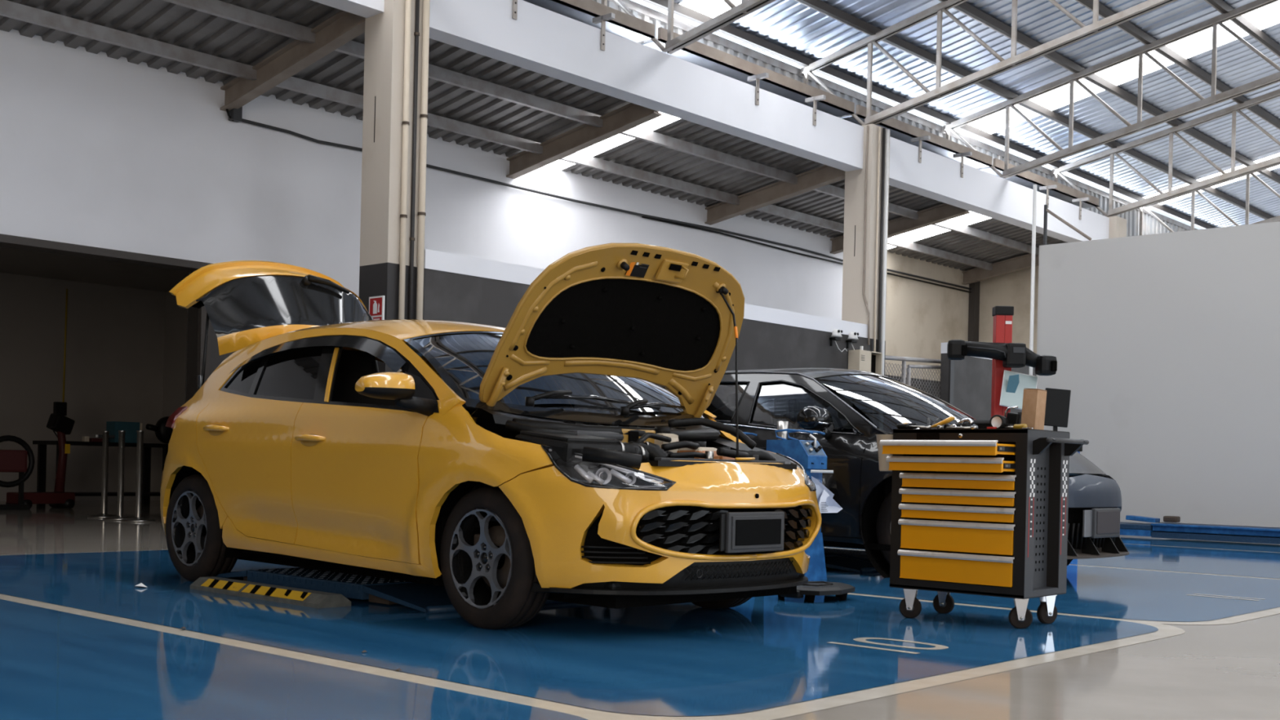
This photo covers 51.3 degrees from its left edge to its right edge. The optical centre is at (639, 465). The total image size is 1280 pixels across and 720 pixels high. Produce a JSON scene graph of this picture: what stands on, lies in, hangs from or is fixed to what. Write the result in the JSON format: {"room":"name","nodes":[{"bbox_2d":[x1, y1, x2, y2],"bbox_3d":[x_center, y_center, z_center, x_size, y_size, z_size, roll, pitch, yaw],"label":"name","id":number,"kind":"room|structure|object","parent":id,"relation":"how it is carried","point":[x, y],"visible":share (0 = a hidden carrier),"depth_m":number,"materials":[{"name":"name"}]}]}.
{"room":"auto repair garage","nodes":[
{"label":"auto repair garage","id":0,"kind":"room"},
{"bbox_2d":[0,272,186,501],"bbox_3d":[-10.354,-1.335,12.143,7.100,3.600,20.000,1,0,42],"label":"wall","id":1,"kind":"structure","parent":0,"point":[126,359],"depth_m":19.58,"materials":[{"name":"grey paint"}]},
{"bbox_2d":[53,288,67,437],"bbox_3d":[-7.681,-1.330,17.669,0.102,2.049,0.191,1,0,42],"label":"conduit","id":2,"kind":"object","parent":1,"relation":"attached to","point":[60,407],"visible":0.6,"depth_m":17.73,"materials":[{"name":"black plastic"}]},
{"bbox_2d":[0,246,187,292],"bbox_3d":[-10.859,-2.797,11.551,7.100,0.100,18.400,1,0,42],"label":"beam","id":3,"kind":"structure","parent":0,"point":[12,260],"depth_m":18.27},
{"bbox_2d":[0,29,968,400],"bbox_3d":[-4.135,-1.994,13.531,0.210,5.200,30.400,1,0,42],"label":"wall","id":4,"kind":"structure","parent":0,"point":[97,150],"depth_m":13.81,"materials":[{"name":"white paint"}]},
{"bbox_2d":[0,233,211,403],"bbox_3d":[-9.366,-0.815,7.787,0.280,2.605,14.900,1,0,42],"label":"trim","id":5,"kind":"structure","parent":4,"relation":"attached to","point":[6,241],"depth_m":12.81,"materials":[{"name":"grey metal"}]},
{"bbox_2d":[226,106,242,122],"bbox_3d":[-4.073,-3.529,13.330,0.100,0.169,0.161,1,0,42],"label":"junction box","id":6,"kind":"object","parent":4,"relation":"attached to","point":[235,115],"visible":0.84,"depth_m":13.32,"materials":[{"name":"grey plastic"}]},
{"bbox_2d":[240,118,971,289],"bbox_3d":[1.060,-3.349,19.008,0.034,0.089,15.150,1,0,42],"label":"conduit","id":7,"kind":"object","parent":4,"relation":"attached to","point":[246,121],"visible":0.8,"depth_m":16.86,"materials":[{"name":"grey plastic"}]},
{"bbox_2d":[641,216,971,293],"bbox_3d":[3.094,-3.271,21.246,0.028,0.068,9.100,1,0,42],"label":"conduit","id":8,"kind":"object","parent":4,"relation":"attached to","point":[646,217],"visible":0.82,"depth_m":20.06,"materials":[{"name":"black plastic"}]},
{"bbox_2d":[968,280,980,342],"bbox_3d":[6.149,-2.311,24.595,0.115,2.300,0.195,1,0,42],"label":"post","id":9,"kind":"object","parent":4,"relation":"attached to","point":[974,297],"visible":0.43,"depth_m":24.54,"materials":[{"name":"grey metal"}]},
{"bbox_2d":[0,0,1066,271],"bbox_3d":[-1.076,-3.932,14.980,2.520,0.488,24.600,1,0,42],"label":"ceiling","id":10,"kind":"structure","parent":0,"point":[475,100],"depth_m":14.51,"materials":[{"name":"white"}]},
{"bbox_2d":[220,10,364,111],"bbox_3d":[-3.279,-3.830,12.561,2.440,0.628,0.130,1,0,42],"label":"rafter","id":11,"kind":"object","parent":10,"relation":"attached to","point":[343,27],"visible":0.81,"depth_m":12.51,"materials":[{"name":"paint"}]},
{"bbox_2d":[506,102,662,178],"bbox_3d":[-0.709,-3.772,15.387,2.440,0.628,0.130,1,0,42],"label":"rafter","id":12,"kind":"object","parent":10,"relation":"attached to","point":[631,115],"visible":0.81,"depth_m":15.34,"materials":[{"name":"paint"}]},
{"bbox_2d":[704,164,844,225],"bbox_3d":[1.826,-3.714,18.177,2.440,0.628,0.130,1,0,42],"label":"rafter","id":13,"kind":"object","parent":10,"relation":"attached to","point":[825,175],"visible":0.74,"depth_m":18.14,"materials":[{"name":"paint"}]},
{"bbox_2d":[830,203,969,253],"bbox_3d":[3.931,-3.667,20.493,2.440,0.628,0.130,1,0,42],"label":"rafter","id":14,"kind":"object","parent":10,"relation":"attached to","point":[942,212],"visible":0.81,"depth_m":20.18,"materials":[{"name":"paint"}]},
{"bbox_2d":[961,253,1039,284],"bbox_3d":[6.790,-3.602,23.637,2.440,0.628,0.130,1,0,42],"label":"rafter","id":15,"kind":"object","parent":10,"relation":"attached to","point":[1022,262],"visible":0.64,"depth_m":23.90,"materials":[{"name":"paint"}]},
{"bbox_2d":[0,500,1279,719],"bbox_3d":[4.356,0.847,12.242,32.000,0.104,44.000,1,0,42],"label":"floor","id":16,"kind":"structure","parent":0,"point":[1166,628],"depth_m":5.08,"materials":[{"name":"blue paint"}]},
{"bbox_2d":[0,435,35,510],"bbox_3d":[-7.604,0.080,16.034,0.260,0.895,0.630,1,0,42],"label":"cable reel","id":17,"kind":"object","parent":16,"relation":"on","point":[11,460],"visible":1,"depth_m":16.04,"materials":[{"name":"red plastic"}]},
{"bbox_2d":[5,413,75,508],"bbox_3d":[-7.435,-0.064,16.597,0.360,1.189,0.768,1,0,32],"label":"jack","id":18,"kind":"object","parent":16,"relation":"on","point":[60,424],"visible":0.98,"depth_m":16.73,"materials":[{"name":"red"}]},
{"bbox_2d":[32,440,168,506],"bbox_3d":[-6.612,0.125,18.375,0.700,0.850,3.200,1,0,42],"label":"workbench","id":19,"kind":"object","parent":16,"relation":"on","point":[42,445],"visible":0.38,"depth_m":17.53,"materials":[{"name":"black metal"}]},
{"bbox_2d":[32,440,168,448],"bbox_3d":[-6.603,-0.275,18.375,0.700,0.050,3.200,1,0,42],"label":"countertop","id":20,"kind":"structure","parent":19,"relation":"on","point":[43,442],"depth_m":17.37,"materials":[{"name":"black plastic"}]},
{"bbox_2d":[73,492,159,496],"bbox_3d":[-6.617,0.390,18.375,0.500,0.040,3.200,1,0,42],"label":"shelf","id":21,"kind":"object","parent":19,"relation":"attached to","point":[77,494],"depth_m":17.66,"materials":[{"name":"black plastic"}]},
{"bbox_2d":[106,421,142,443],"bbox_3d":[-6.915,-0.447,17.875,0.255,0.280,0.375,1,0,42],"label":"box","id":22,"kind":"object","parent":19,"relation":"on","point":[131,428],"visible":0.64,"depth_m":17.77,"materials":[{"name":"teal"}]},
{"bbox_2d":[145,416,173,444],"bbox_3d":[-6.551,-0.494,18.352,0.180,0.380,0.551,1,0,42],"label":"grinder","id":23,"kind":"object","parent":19,"relation":"on","point":[163,433],"visible":0.59,"depth_m":18.27,"materials":[{"name":"black metal"}]},
{"bbox_2d":[87,431,116,518],"bbox_3d":[-5.858,0.092,14.595,0.340,0.950,0.340,1,0,42],"label":"post","id":24,"kind":"object","parent":16,"relation":"on","point":[104,513],"visible":0.93,"depth_m":14.57,"materials":[{"name":"silver metal"}]},
{"bbox_2d":[102,430,133,520],"bbox_3d":[-5.519,0.100,14.179,0.340,0.950,0.340,1,0,42],"label":"post","id":25,"kind":"object","parent":16,"relation":"on","point":[119,517],"visible":0.9,"depth_m":14.15,"materials":[{"name":"silver metal"}]},
{"bbox_2d":[120,430,155,522],"bbox_3d":[-5.223,0.106,13.910,0.340,0.950,0.340,1,0,42],"label":"post","id":26,"kind":"object","parent":16,"relation":"on","point":[138,518],"visible":1,"depth_m":13.88,"materials":[{"name":"silver metal"}]},
{"bbox_2d":[190,576,261,595],"bbox_3d":[-2.117,0.621,6.882,0.470,0.063,0.185,1,0,42],"label":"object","id":27,"kind":"object","parent":16,"relation":"on","point":[208,584],"visible":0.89,"depth_m":6.83,"materials":[{"name":"rubber"}]},
{"bbox_2d":[239,583,351,608],"bbox_3d":[-1.684,0.630,6.488,0.680,0.063,0.185,1,0,42],"label":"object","id":28,"kind":"object","parent":16,"relation":"on","point":[272,593],"visible":1,"depth_m":6.37,"materials":[{"name":"rubber"}]},
{"bbox_2d":[215,567,456,613],"bbox_3d":[-1.554,0.616,7.002,2.136,0.098,0.560,1,0,42],"label":"platform","id":29,"kind":"object","parent":16,"relation":"on","point":[424,597],"visible":0.64,"depth_m":6.59,"materials":[{"name":"blue paint"}]},
{"bbox_2d":[359,0,422,372],"bbox_3d":[-2.172,-1.910,11.684,0.402,5.120,0.392,1,0,42],"label":"column","id":30,"kind":"structure","parent":16,"relation":"on","point":[384,32],"depth_m":11.51,"materials":[{"name":"beige paint"}]},
{"bbox_2d":[311,0,384,17],"bbox_3d":[-4.970,-4.244,8.633,0.250,0.540,7.960,1,0,42],"label":"concrete beam","id":31,"kind":"structure","parent":30,"relation":"attached to","point":[364,8],"depth_m":11.40,"materials":[{"name":"white paint"}]},
{"bbox_2d":[368,295,385,319],"bbox_3d":[-2.267,-1.302,11.470,0.200,0.310,0.022,1,0,42],"label":"sign","id":32,"kind":"object","parent":30,"relation":"attached to","point":[376,304],"visible":0.48,"depth_m":11.45,"materials":[{"name":"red plastic"}]},
{"bbox_2d":[396,0,411,372],"bbox_3d":[-2.041,-1.997,11.480,0.073,5.300,0.064,1,0,42],"label":"pipe","id":33,"kind":"object","parent":30,"relation":"attached to","point":[405,123],"visible":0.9,"depth_m":11.46,"materials":[{"name":"beige metal"}]},
{"bbox_2d":[408,0,419,319],"bbox_3d":[-1.979,-1.995,11.572,0.057,5.300,0.048,1,0,42],"label":"pipe","id":34,"kind":"object","parent":30,"relation":"attached to","point":[416,33],"visible":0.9,"depth_m":11.55,"materials":[{"name":"beige metal"}]},
{"bbox_2d":[415,0,430,319],"bbox_3d":[-1.910,-1.994,11.624,0.081,5.300,0.072,1,0,42],"label":"pipe","id":35,"kind":"object","parent":30,"relation":"attached to","point":[426,3],"visible":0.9,"depth_m":11.60,"materials":[{"name":"beige metal"}]},
{"bbox_2d":[429,0,863,171],"bbox_3d":[0.367,-4.123,14.504,0.250,0.540,7.130,1,0,42],"label":"concrete beam","id":36,"kind":"structure","parent":30,"relation":"attached to","point":[540,40],"depth_m":13.91,"materials":[{"name":"white paint"}]},
{"bbox_2d":[512,0,517,19],"bbox_3d":[-1.178,-4.390,12.589,0.270,0.345,0.050,1,0,42],"label":"bracket","id":37,"kind":"object","parent":36,"relation":"attached to","point":[514,2],"visible":1,"depth_m":12.58,"materials":[{"name":"metal"}]},
{"bbox_2d":[592,13,614,50],"bbox_3d":[-0.371,-4.372,13.477,0.270,0.345,0.050,1,0,42],"label":"bracket","id":38,"kind":"object","parent":36,"relation":"attached to","point":[604,18],"visible":1,"depth_m":13.46,"materials":[{"name":"metal"}]},
{"bbox_2d":[746,72,768,105],"bbox_3d":[1.357,-4.333,15.379,0.270,0.345,0.050,1,0,42],"label":"bracket","id":39,"kind":"object","parent":36,"relation":"attached to","point":[764,75],"visible":1,"depth_m":15.37,"materials":[{"name":"metal"}]},
{"bbox_2d":[804,94,826,125],"bbox_3d":[2.131,-4.315,16.230,0.270,0.345,0.050,1,0,42],"label":"bracket","id":40,"kind":"object","parent":36,"relation":"attached to","point":[815,99],"visible":1,"depth_m":16.22,"materials":[{"name":"metal"}]},
{"bbox_3d":[2.289,-6.110,7.507,14.120,4.220,0.140,1,0,42],"label":"roof truss","id":41,"kind":"object","parent":30,"relation":"on","visible":0},
{"bbox_2d":[523,0,654,42],"bbox_3d":[-1.209,-4.704,13.158,0.330,0.190,3.700,1,0,42],"label":"channel","id":42,"kind":"object","parent":41,"relation":"attached to","point":[624,25],"visible":0.56,"depth_m":13.91,"materials":[{"name":"paint"}]},
{"bbox_2d":[160,243,822,629],"bbox_3d":[-0.948,-0.276,6.978,2.114,1.909,4.143,1,0,-38],"label":"hatchback car","id":43,"kind":"object","parent":16,"relation":"on","point":[571,451],"visible":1,"depth_m":5.95,"materials":[{"name":"yellow paint"}]},
{"bbox_2d":[165,405,187,428],"bbox_3d":[-2.619,-0.273,7.533,0.106,0.130,0.178,1,0,-36],"label":"tail light","id":44,"kind":"object","parent":43,"relation":"attached to","point":[171,422],"depth_m":7.48,"materials":[{"name":"red plastic"}]},
{"bbox_2d":[355,371,439,416],"bbox_3d":[-1.067,-0.318,5.730,0.362,0.215,0.415,1,0,42],"label":"mirror","id":45,"kind":"object","parent":43,"relation":"attached to","point":[415,393],"depth_m":5.67,"materials":[{"name":"yellow plastic"}]},
{"bbox_2d":[471,243,744,422],"bbox_3d":[-0.080,-0.555,6.125,0.607,0.842,1.461,1,0,42],"label":"hood","id":46,"kind":"object","parent":43,"relation":"attached to","point":[666,317],"depth_m":6.03,"materials":[{"name":"yellow metal"}]},
{"bbox_2d":[582,446,641,469],"bbox_3d":[-0.111,-0.031,5.287,0.237,0.086,0.073,1,0,0],"label":"pipe","id":47,"kind":"object","parent":43,"relation":"attached to","point":[602,457],"depth_m":5.27,"materials":[{"name":"black plastic"}]},
{"bbox_2d":[577,557,799,588],"bbox_3d":[0.325,0.446,5.695,0.318,0.128,1.374,1,0,45],"label":"bumper cover","id":48,"kind":"object","parent":43,"relation":"attached to","point":[594,572],"depth_m":5.37,"materials":[{"name":"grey plastic"}]},
{"bbox_2d":[635,505,812,555],"bbox_3d":[0.393,0.266,5.637,0.223,0.243,1.166,1,0,42],"label":"grille","id":49,"kind":"object","parent":43,"relation":"attached to","point":[660,530],"depth_m":5.38,"materials":[{"name":"black plastic"}]},
{"bbox_2d":[766,428,826,580],"bbox_3d":[1.005,0.244,8.529,0.328,0.957,0.240,1,0,42],"label":"console","id":50,"kind":"object","parent":16,"relation":"on","point":[811,455],"visible":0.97,"depth_m":8.43,"materials":[{"name":"blue paint"}]},
{"bbox_2d":[777,421,788,439],"bbox_3d":[0.918,-0.226,8.584,0.072,0.120,0.072,1,0,42],"label":"steel tumbler","id":51,"kind":"object","parent":50,"relation":"on","point":[780,424],"visible":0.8,"depth_m":8.56,"materials":[{"name":"grey metal"}]},
{"bbox_2d":[810,469,842,513],"bbox_3d":[1.180,0.162,8.397,0.057,0.269,0.302,1,0,42],"label":"document sleeve","id":52,"kind":"object","parent":50,"relation":"hanging from","point":[826,503],"visible":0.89,"depth_m":8.38,"materials":[{"name":"white plastic"}]},
{"bbox_2d":[777,581,854,602],"bbox_3d":[0.944,0.677,7.194,0.400,0.090,0.505,1,0,44],"label":"base","id":53,"kind":"object","parent":16,"relation":"on","point":[812,588],"visible":0.77,"depth_m":7.02,"materials":[{"name":"black plastic"}]},
{"bbox_2d":[823,547,870,561],"bbox_3d":[1.459,0.696,10.391,1.836,0.074,0.540,1,0,42],"label":"platform","id":54,"kind":"object","parent":16,"relation":"on","point":[857,554],"visible":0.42,"depth_m":10.09,"materials":[{"name":"blue paint"}]},
{"bbox_2d":[841,124,889,375],"bbox_3d":[2.896,-1.795,17.258,0.402,5.120,0.422,1,0,42],"label":"column","id":55,"kind":"structure","parent":16,"relation":"on","point":[854,309],"depth_m":17.08,"materials":[{"name":"beige paint"}]},
{"bbox_2d":[848,346,882,374],"bbox_3d":[2.831,-1.281,16.761,0.173,0.430,0.512,1,0,42],"label":"box","id":56,"kind":"object","parent":55,"relation":"attached to","point":[860,359],"visible":0.76,"depth_m":16.63,"materials":[{"name":"beige plastic"}]},
{"bbox_2d":[862,125,869,345],"bbox_3d":[2.901,-2.935,16.970,0.126,2.801,0.030,1,0,42],"label":"pipe","id":57,"kind":"object","parent":55,"relation":"attached to","point":[867,132],"visible":1,"depth_m":16.99,"materials":[{"name":"metal"}]},
{"bbox_2d":[873,126,880,351],"bbox_3d":[3.005,-1.782,17.038,0.027,5.100,0.027,1,0,42],"label":"pipe","id":58,"kind":"object","parent":55,"relation":"attached to","point":[879,127],"visible":0.66,"depth_m":17.02,"materials":[{"name":"beige metal"}]},
{"bbox_2d":[877,128,885,352],"bbox_3d":[3.074,-1.781,17.111,0.039,5.100,0.039,1,0,42],"label":"pipe","id":59,"kind":"object","parent":55,"relation":"attached to","point":[883,129],"visible":0.66,"depth_m":17.10,"materials":[{"name":"black metal"}]},
{"bbox_2d":[880,128,889,375],"bbox_3d":[3.130,-1.780,17.168,0.050,5.100,0.050,1,0,42],"label":"pipe","id":60,"kind":"object","parent":55,"relation":"attached to","point":[887,131],"visible":0.66,"depth_m":17.15,"materials":[{"name":"white plastic"}]},
{"bbox_2d":[799,0,1177,125],"bbox_3d":[7.414,-5.994,13.145,14.120,4.220,0.140,1,0,42],"label":"roof truss","id":61,"kind":"object","parent":55,"relation":"on","point":[1098,26],"visible":0.85,"depth_m":16.40,"materials":[{"name":"metal"}]},
{"bbox_2d":[641,26,854,116],"bbox_3d":[1.381,-4.645,16.006,0.330,0.190,3.800,1,0,42],"label":"roof beam","id":62,"kind":"structure","parent":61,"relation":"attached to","point":[700,54],"depth_m":15.82,"materials":[{"name":"metal"}]},
{"bbox_2d":[888,136,1109,242],"bbox_3d":[5.469,-4.007,20.116,0.250,0.540,7.200,1,0,42],"label":"concrete beam","id":63,"kind":"structure","parent":55,"relation":"attached to","point":[938,177],"depth_m":19.46,"materials":[{"name":"white paint"}]},
{"bbox_2d":[911,135,930,163],"bbox_3d":[3.799,-4.277,18.065,0.270,0.345,0.050,1,0,42],"label":"bracket","id":64,"kind":"object","parent":63,"relation":"attached to","point":[921,139],"visible":1,"depth_m":18.05,"materials":[{"name":"metal"}]},
{"bbox_2d":[953,151,972,177],"bbox_3d":[4.572,-4.260,18.915,0.270,0.345,0.050,1,0,42],"label":"bracket","id":65,"kind":"object","parent":63,"relation":"attached to","point":[961,155],"visible":1,"depth_m":18.90,"materials":[{"name":"metal"}]},
{"bbox_2d":[1039,184,1057,208],"bbox_3d":[6.402,-4.218,20.928,0.270,0.345,0.050,1,0,42],"label":"bracket","id":66,"kind":"object","parent":63,"relation":"attached to","point":[1047,188],"visible":0.97,"depth_m":20.91,"materials":[{"name":"metal"}]},
{"bbox_2d":[1071,197,1089,219],"bbox_3d":[7.209,-4.200,21.816,0.270,0.345,0.050,1,0,42],"label":"bracket","id":67,"kind":"object","parent":63,"relation":"attached to","point":[1082,199],"visible":1,"depth_m":21.80,"materials":[{"name":"metal"}]},
{"bbox_2d":[884,355,941,397],"bbox_3d":[3.637,-0.366,18.185,0.059,2.302,1.954,1,0,42],"label":"gate","id":68,"kind":"object","parent":16,"relation":"on","point":[904,359],"visible":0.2,"depth_m":18.26,"materials":[{"name":"metal"}]},
{"bbox_2d":[706,368,1128,577],"bbox_3d":[1.347,0.028,10.074,4.540,1.525,2.260,1,0,42],"label":"car","id":69,"kind":"object","parent":16,"relation":"on","point":[851,407],"visible":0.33,"depth_m":8.93,"materials":[{"name":"black paint"}]},
{"bbox_2d":[796,405,834,439],"bbox_3d":[1.189,-0.286,8.888,0.211,0.219,0.283,1,0,42],"label":"mirror","id":70,"kind":"object","parent":69,"relation":"attached to","point":[810,418],"depth_m":8.80,"materials":[{"name":"black plastic"}]},
{"bbox_2d":[1068,451,1106,476],"bbox_3d":[2.533,-0.082,8.998,0.978,0.281,1.590,1,0,42],"label":"hood","id":71,"kind":"object","parent":69,"relation":"attached to","point":[1079,465],"depth_m":8.79,"materials":[{"name":"black paint"}]},
{"bbox_2d":[879,428,1088,628],"bbox_3d":[1.572,0.284,6.217,0.790,0.904,0.638,1,0,42],"label":"tool cart","id":72,"kind":"object","parent":16,"relation":"on","point":[984,512],"visible":1,"depth_m":6.16,"materials":[{"name":"black"}]},
{"bbox_2d":[875,434,893,471],"bbox_3d":[1.212,-0.065,6.496,0.132,0.185,0.132,1,0,42],"label":"beaker","id":73,"kind":"object","parent":72,"relation":"hanging from","point":[883,464],"visible":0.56,"depth_m":6.46,"materials":[{"name":"beige"}]},
{"bbox_2d":[920,416,955,428],"bbox_3d":[1.406,-0.204,6.309,0.159,0.065,0.074,1,0,22],"label":"pliers","id":74,"kind":"object","parent":72,"relation":"on","point":[950,419],"visible":1,"depth_m":6.29,"materials":[{"name":"yellow paint"}]},
{"bbox_2d":[955,417,973,426],"bbox_3d":[1.510,-0.194,6.199,0.087,0.058,0.042,1,0,42],"label":"tool","id":75,"kind":"object","parent":72,"relation":"on","point":[962,422],"visible":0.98,"depth_m":6.19,"materials":[{"name":"silver metal"}]},
{"bbox_2d":[973,419,991,428],"bbox_3d":[1.642,-0.188,6.215,0.150,0.049,0.090,1,0,42],"label":"tool case","id":76,"kind":"object","parent":72,"relation":"on","point":[981,424],"visible":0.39,"depth_m":6.21,"materials":[{"name":"grey plastic"}]},
{"bbox_2d":[989,414,1013,428],"bbox_3d":[1.657,-0.198,6.085,0.094,0.068,0.073,1,0,42],"label":"work light","id":77,"kind":"object","parent":72,"relation":"on","point":[999,421],"visible":0.88,"depth_m":6.07,"materials":[{"name":"black plastic"}]},
{"bbox_2d":[1004,405,1022,424],"bbox_3d":[1.717,-0.218,6.134,0.090,0.113,0.060,1,0,42],"label":"vise","id":78,"kind":"object","parent":72,"relation":"on","point":[1013,418],"visible":0.52,"depth_m":6.11,"materials":[{"name":"black metal"}]},
{"bbox_2d":[1021,388,1046,430],"bbox_3d":[1.807,-0.257,6.120,0.077,0.192,0.120,1,0,36],"label":"cardboard box","id":79,"kind":"object","parent":72,"relation":"on","point":[1033,406],"visible":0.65,"depth_m":6.08,"materials":[{"name":"brown cardboard"}]},
{"bbox_2d":[946,306,1057,417],"bbox_3d":[3.436,-0.387,12.869,1.036,2.330,0.465,1,0,0],"label":"machine","id":80,"kind":"object","parent":16,"relation":"on","point":[1008,386],"visible":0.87,"depth_m":12.76,"materials":[{"name":"red paint"}]},
{"bbox_2d":[1006,374,1019,392],"bbox_3d":[3.566,-0.757,12.765,0.120,0.235,0.062,1,0,0],"label":"picture","id":81,"kind":"object","parent":80,"relation":"attached to","point":[1012,380],"depth_m":12.76,"materials":[{"name":"blue paper"}]},
{"bbox_2d":[999,369,1038,409],"bbox_3d":[3.636,-0.718,12.800,0.385,0.403,0.105,1,0,0],"label":"monitor","id":82,"kind":"object","parent":80,"relation":"on","point":[1014,384],"depth_m":12.78,"materials":[{"name":"white plastic"}]},
{"bbox_2d":[1028,184,1036,375],"bbox_3d":[4.994,-1.387,17.020,0.046,4.400,0.046,1,0,42],"label":"pole","id":83,"kind":"object","parent":16,"relation":"on","point":[1034,191],"visible":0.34,"depth_m":17.00,"materials":[{"name":"white metal"}]},
{"bbox_2d":[1108,215,1126,238],"bbox_3d":[8.021,-1.679,22.896,0.402,5.120,0.422,1,0,42],"label":"column","id":84,"kind":"structure","parent":16,"relation":"on","point":[1117,225],"depth_m":22.68,"materials":[{"name":"beige paint"}]},
{"bbox_2d":[1120,521,1279,544],"bbox_3d":[6.989,0.754,14.392,7.000,0.170,0.660,1,0,42],"label":"scissor lift","id":85,"kind":"object","parent":16,"relation":"on","point":[1230,533],"visible":0.66,"depth_m":14.71,"materials":[{"name":"blue paint"}]},
{"bbox_2d":[1125,515,1159,523],"bbox_3d":[5.804,0.615,15.390,0.342,0.073,0.160,1,0,42],"label":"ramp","id":86,"kind":"object","parent":85,"relation":"on","point":[1140,518],"visible":1,"depth_m":15.32,"materials":[{"name":"blue paint"}]},
{"bbox_2d":[1163,515,1180,522],"bbox_3d":[6.049,0.607,15.168,0.160,0.070,0.120,1,0,42],"label":"chock","id":87,"kind":"object","parent":85,"relation":"on","point":[1166,518],"visible":1,"depth_m":15.12,"materials":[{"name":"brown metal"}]},
{"bbox_3d":[3.947,0.230,12.899,0.500,1.020,0.470,1,0,0],"label":"computer desk","id":88,"kind":"object","parent":16,"relation":"on","visible":0},
{"bbox_2d":[1044,387,1071,431],"bbox_3d":[3.981,-0.523,12.767,0.263,0.438,0.100,1,0,0],"label":"monitor","id":89,"kind":"object","parent":88,"relation":"on","point":[1057,402],"visible":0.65,"depth_m":12.73,"materials":[{"name":"black plastic"}]},
{"bbox_2d":[422,248,867,370],"bbox_3d":[0.432,-0.570,14.378,0.135,2.560,7.120,1,0,42],"label":"wall","id":90,"kind":"structure","parent":0,"point":[457,287],"depth_m":12.66,"materials":[{"name":"grey paint"}]},
{"bbox_2d":[829,328,847,351],"bbox_3d":[2.482,-1.534,16.395,0.140,0.270,0.372,1,0,42],"label":"camera","id":91,"kind":"object","parent":90,"relation":"attached to","point":[836,333],"visible":1,"depth_m":16.28,"materials":[{"name":"white plastic"}]},
{"bbox_2d":[845,331,858,350],"bbox_3d":[2.724,-1.529,16.662,0.140,0.270,0.372,1,0,42],"label":"camera","id":92,"kind":"object","parent":90,"relation":"attached to","point":[852,335],"visible":0.94,"depth_m":16.55,"materials":[{"name":"white plastic"}]},
{"bbox_2d":[592,0,1196,236],"bbox_3d":[3.722,-4.604,19.689,0.060,1.375,30.000,1,0,42],"label":"roof beam","id":93,"kind":"structure","parent":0,"point":[1151,225],"depth_m":19.63,"materials":[{"name":"grey metal"}]},
{"bbox_2d":[639,0,1279,229],"bbox_3d":[8.242,-6.779,9.205,20.820,3.156,40.500,1,0,42],"label":"ceiling","id":94,"kind":"structure","parent":0,"point":[802,33],"depth_m":19.37,"materials":[{"name":"white metal"}]},
{"bbox_2d":[601,0,775,54],"bbox_3d":[4.790,-6.053,10.259,14.120,4.220,0.140,1,0,42],"label":"roof truss","id":95,"kind":"object","parent":94,"relation":"attached to","point":[673,45],"visible":0.76,"depth_m":13.98,"materials":[{"name":"metal"}]},
{"bbox_2d":[942,0,1279,178],"bbox_3d":[9.956,-5.936,15.941,14.120,4.220,0.140,1,0,42],"label":"roof truss","id":96,"kind":"object","parent":94,"relation":"attached to","point":[1215,99],"visible":0.91,"depth_m":18.71,"materials":[{"name":"metal"}]},
{"bbox_2d":[840,104,992,168],"bbox_3d":[3.953,-4.587,18.836,0.330,0.190,3.650,1,0,42],"label":"channel","id":97,"kind":"object","parent":96,"relation":"attached to","point":[899,130],"visible":0.45,"depth_m":18.83,"materials":[{"name":"paint"}]},
{"bbox_2d":[1050,88,1279,217],"bbox_3d":[12.512,-5.878,18.753,14.120,4.220,0.140,1,0,42],"label":"roof truss","id":98,"kind":"object","parent":94,"relation":"attached to","point":[1234,173],"visible":0.91,"depth_m":22.02,"materials":[{"name":"metal"}]},
{"bbox_2d":[978,158,1098,208],"bbox_3d":[6.509,-4.529,21.648,0.330,0.190,3.750,1,0,42],"label":"channel","id":99,"kind":"object","parent":98,"relation":"attached to","point":[1028,179],"visible":0.5,"depth_m":21.55,"materials":[{"name":"paint"}]},
{"bbox_2d":[1137,164,1279,235],"bbox_3d":[15.068,-5.820,21.564,14.120,4.220,0.140,1,0,42],"label":"roof truss","id":100,"kind":"object","parent":94,"relation":"attached to","point":[1276,219],"visible":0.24,"depth_m":25.27,"materials":[{"name":"metal"}]},
{"bbox_2d":[940,342,1035,419],"bbox_3d":[6.119,-0.416,20.634,0.135,2.510,5.650,1,0,42],"label":"wall","id":101,"kind":"structure","parent":0,"point":[972,393],"depth_m":19.00,"materials":[{"name":"grey paint"}]},
{"bbox_2d":[939,359,954,405],"bbox_3d":[4.263,-0.388,18.579,0.155,2.370,0.105,1,0,42],"label":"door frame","id":102,"kind":"structure","parent":101,"relation":"attached to","point":[951,371],"depth_m":18.52,"materials":[{"name":"grey paint"}]},
{"bbox_2d":[978,266,1038,353],"bbox_3d":[6.189,-1.760,24.821,4.900,5.200,0.200,1,0,42],"label":"wall","id":103,"kind":"structure","parent":0,"point":[1012,289],"depth_m":24.17,"materials":[{"name":"beige paint"}]},
{"bbox_2d":[1035,221,1279,527],"bbox_3d":[10.190,-0.884,12.475,13.740,3.630,0.140,1,0,42],"label":"wall partition","id":104,"kind":"structure","parent":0,"point":[1166,346],"depth_m":15.86,"materials":[{"name":"paint"}]},
{"bbox_2d":[1043,204,1091,244],"bbox_3d":[5.405,-3.068,16.843,0.631,0.520,0.040,1,0,42],"label":"brace","id":105,"kind":"object","parent":104,"relation":"on","point":[1046,210],"visible":1,"depth_m":17.00,"materials":[{"name":"grey metal"}]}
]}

